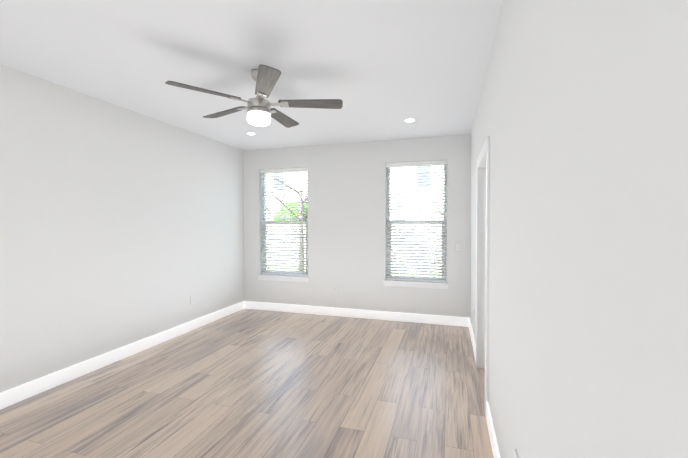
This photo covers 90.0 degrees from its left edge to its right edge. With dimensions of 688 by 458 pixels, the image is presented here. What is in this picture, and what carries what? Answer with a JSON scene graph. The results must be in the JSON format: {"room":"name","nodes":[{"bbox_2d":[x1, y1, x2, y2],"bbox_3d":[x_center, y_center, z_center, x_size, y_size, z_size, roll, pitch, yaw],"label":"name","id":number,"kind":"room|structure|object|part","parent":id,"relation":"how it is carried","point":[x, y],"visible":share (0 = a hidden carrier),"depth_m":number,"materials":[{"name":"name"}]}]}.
{"room":"empty bedroom","nodes":[
{"label":"empty bedroom","id":0,"kind":"room"},
{"bbox_2d":[0,64,243,392],"bbox_3d":[-2.739,0.059,2.965,0.150,2.740,6.350,0,1,17],"label":"wall","id":1,"kind":"structure","parent":0,"point":[120,227],"depth_m":3.51,"materials":[{"name":"white paint"}]},
{"bbox_2d":[0,301,244,408],"bbox_3d":[-2.638,1.363,3.033,0.015,0.130,6.200,0,1,17],"label":"baseboard","id":2,"kind":"structure","parent":1,"relation":"attached to","point":[12,396],"depth_m":3.51,"materials":[{"name":"white"}]},
{"bbox_2d":[190,295,193,304],"bbox_3d":[-2.106,0.986,4.778,0.009,0.123,0.079,0,1,17],"label":"electrical outlet","id":3,"kind":"object","parent":1,"relation":"attached to","point":[191,299],"visible":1,"depth_m":4.77,"materials":[{"name":"white plastic"}]},
{"bbox_2d":[0,308,493,457],"bbox_3d":[-0.062,1.500,2.252,5.700,0.120,6.510,0,1,17],"label":"floor","id":4,"kind":"structure","parent":0,"point":[249,383],"depth_m":2.90,"materials":[{"name":"brown wood"}]},
{"bbox_2d":[0,0,503,150],"bbox_3d":[-0.062,-1.374,2.207,5.700,0.150,6.510,0,1,17],"label":"ceiling","id":5,"kind":"structure","parent":0,"point":[382,70],"depth_m":2.63,"materials":[{"name":"white paint"}]},
{"bbox_2d":[165,64,342,127],"bbox_3d":[-0.700,-1.092,2.924,1.358,0.437,1.302,0,1,17],"label":"fan","id":6,"kind":"object","parent":5,"relation":"hanging from","point":[260,112],"visible":1,"depth_m":2.81,"materials":[{"name":"grey wood"}]},
{"bbox_3d":[-1.021,-1.043,2.635,0.615,0.017,0.148,-1,12,-38],"label":"fan blade","id":7,"kind":"part","parent":6,"relation":"part of","materials":[{"name":"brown wood"}]},
{"bbox_3d":[-1.036,-1.050,3.097,0.615,0.017,0.148,1,12,34],"label":"fan blade","id":8,"kind":"part","parent":6,"relation":"part of","materials":[{"name":"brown wood"}]},
{"bbox_3d":[-0.578,-1.041,2.507,0.148,0.017,0.615,11,-3,-20],"label":"fan blade","id":9,"kind":"part","parent":6,"relation":"part of","materials":[{"name":"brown wood"}]},
{"bbox_3d":[-0.602,-1.053,3.253,0.148,0.017,0.615,-11,-2,16],"label":"fan blade","id":10,"kind":"part","parent":6,"relation":"part of","materials":[{"name":"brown wood"}]},
{"bbox_3d":[-0.319,-1.047,2.889,0.615,0.017,0.148,0,-10,-2],"label":"fan blade","id":11,"kind":"part","parent":6,"relation":"part of","materials":[{"name":"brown wood"}]},
{"bbox_2d":[244,134,470,317],"bbox_3d":[0.867,0.023,5.265,5.700,2.740,0.160,0,1,17],"label":"wall","id":12,"kind":"structure","parent":0,"point":[347,197],"depth_m":5.39,"materials":[{"name":"white paint"}]},
{"bbox_2d":[257,274,309,281],"bbox_3d":[-1.014,0.828,5.795,0.970,0.087,0.123,0,1,17],"label":"window sill","id":13,"kind":"structure","parent":12,"relation":"attached to","point":[284,278],"depth_m":5.75,"materials":[{"name":"white"}]},
{"bbox_2d":[262,172,307,274],"bbox_3d":[-0.987,-0.117,5.870,0.900,1.800,0.065,0,1,17],"label":"window","id":14,"kind":"structure","parent":12,"relation":"in","point":[264,185],"depth_m":5.90,"materials":[{"name":"white plastic"}]},
{"bbox_2d":[260,167,307,275],"bbox_3d":[-1.010,-0.117,5.792,0.888,1.791,0.077,0,1,17],"label":"window blind","id":15,"kind":"object","parent":14,"relation":"attached to","point":[286,170],"visible":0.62,"depth_m":5.79,"materials":[{"name":"white plastic"}]},
{"bbox_2d":[333,285,336,292],"bbox_3d":[-0.147,0.963,5.502,0.079,0.123,0.009,0,1,17],"label":"electrical outlet","id":16,"kind":"object","parent":12,"relation":"attached to","point":[334,288],"visible":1,"depth_m":5.50,"materials":[{"name":"white plastic"}]},
{"bbox_2d":[245,301,468,326],"bbox_3d":[0.029,1.325,5.451,3.670,0.130,0.015,0,1,17],"label":"baseboard","id":17,"kind":"structure","parent":12,"relation":"attached to","point":[411,317],"depth_m":5.36,"materials":[{"name":"white"}]},
{"bbox_2d":[383,280,448,288],"bbox_3d":[1.070,0.828,5.157,0.970,0.087,0.123,0,1,17],"label":"window sill","id":18,"kind":"structure","parent":12,"relation":"attached to","point":[420,284],"depth_m":5.12,"materials":[{"name":"white"}]},
{"bbox_2d":[386,165,446,281],"bbox_3d":[1.098,-0.112,5.232,0.900,1.790,0.065,0,1,17],"label":"window","id":19,"kind":"structure","parent":12,"relation":"in","point":[445,168],"depth_m":5.23,"materials":[{"name":"white plastic"}]},
{"bbox_2d":[386,160,446,281],"bbox_3d":[1.074,-0.112,5.154,0.888,1.781,0.077,0,1,17],"label":"window blind","id":20,"kind":"object","parent":19,"relation":"attached to","point":[419,163],"visible":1,"depth_m":5.14,"materials":[{"name":"white plastic"}]},
{"bbox_2d":[455,243,460,251],"bbox_3d":[1.640,0.263,4.943,0.079,0.123,0.012,0,1,17],"label":"light switch","id":21,"kind":"object","parent":12,"relation":"attached to","point":[457,247],"visible":1,"depth_m":4.94,"materials":[{"name":"white plastic"}]},
{"bbox_2d":[470,0,687,457],"bbox_3d":[0.960,0.076,1.912,0.140,2.740,6.200,0,1,17],"label":"wall","id":22,"kind":"structure","parent":0,"point":[581,119],"depth_m":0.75,"materials":[{"name":"white paint"}]},
{"bbox_2d":[469,318,475,361],"bbox_3d":[1.593,1.344,4.266,0.015,0.130,1.365,0,1,17],"label":"baseboard","id":23,"kind":"structure","parent":22,"relation":"attached to","point":[472,338],"depth_m":4.14,"materials":[{"name":"white"}]},
{"bbox_2d":[476,136,489,416],"bbox_3d":[1.314,0.359,3.074,0.176,2.136,1.032,0,1,17],"label":"door frame","id":24,"kind":"structure","parent":22,"relation":"attached to","point":[485,150],"depth_m":3.48,"materials":[{"name":"white"}]},
{"bbox_2d":[486,401,499,457],"bbox_3d":[0.532,1.398,0.800,0.015,0.130,3.785,0,1,17],"label":"baseboard","id":25,"kind":"structure","parent":22,"relation":"attached to","point":[494,445],"depth_m":2.27,"materials":[{"name":"white"}]},
{"bbox_2d":[514,449,518,457],"bbox_3d":[0.751,1.037,1.499,0.009,0.123,0.079,0,1,17],"label":"electrical outlet","id":26,"kind":"object","parent":22,"relation":"attached to","point":[515,454],"visible":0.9,"depth_m":1.50,"materials":[{"name":"white plastic"}]},
{"label":"outside","id":27,"kind":"structure","parent":0,"visible":0},
{"bbox_2d":[267,254,441,276],"bbox_3d":[8.634,1.359,31.358,85.000,0.150,54.240,0,1,17],"label":"ground","id":28,"kind":"structure","parent":27,"point":[392,271],"depth_m":12.49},
{"bbox_2d":[266,173,306,270],"bbox_3d":[-1.347,-0.595,12.636,5.082,4.360,6.007,0,1,17],"label":"tree","id":29,"kind":"object","parent":28,"relation":"on","point":[296,217],"depth_m":12.19,"materials":[{"name":"brown plant"}]},
{"bbox_2d":[273,201,306,220],"bbox_3d":[-1.762,0.027,17.339,3.956,2.974,3.889,0,1,17],"label":"tree","id":30,"kind":"object","parent":28,"relation":"on","point":[290,212],"depth_m":16.04,"materials":[{"name":"green plant"}]},
{"bbox_2d":[267,224,441,272],"bbox_3d":[3.337,0.652,12.311,34.008,1.860,0.060,0,1,17],"label":"fence","id":31,"kind":"object","parent":28,"relation":"on","point":[392,243],"depth_m":12.68,"materials":[{"name":"white"}]},
{"bbox_2d":[266,165,443,257],"bbox_3d":[0.752,-2.743,23.477,13.400,8.300,9.900,0,1,17],"label":"house","id":32,"kind":"structure","parent":28,"relation":"on","point":[424,181],"depth_m":18.03,"materials":[{"name":"grey"}]}
]}

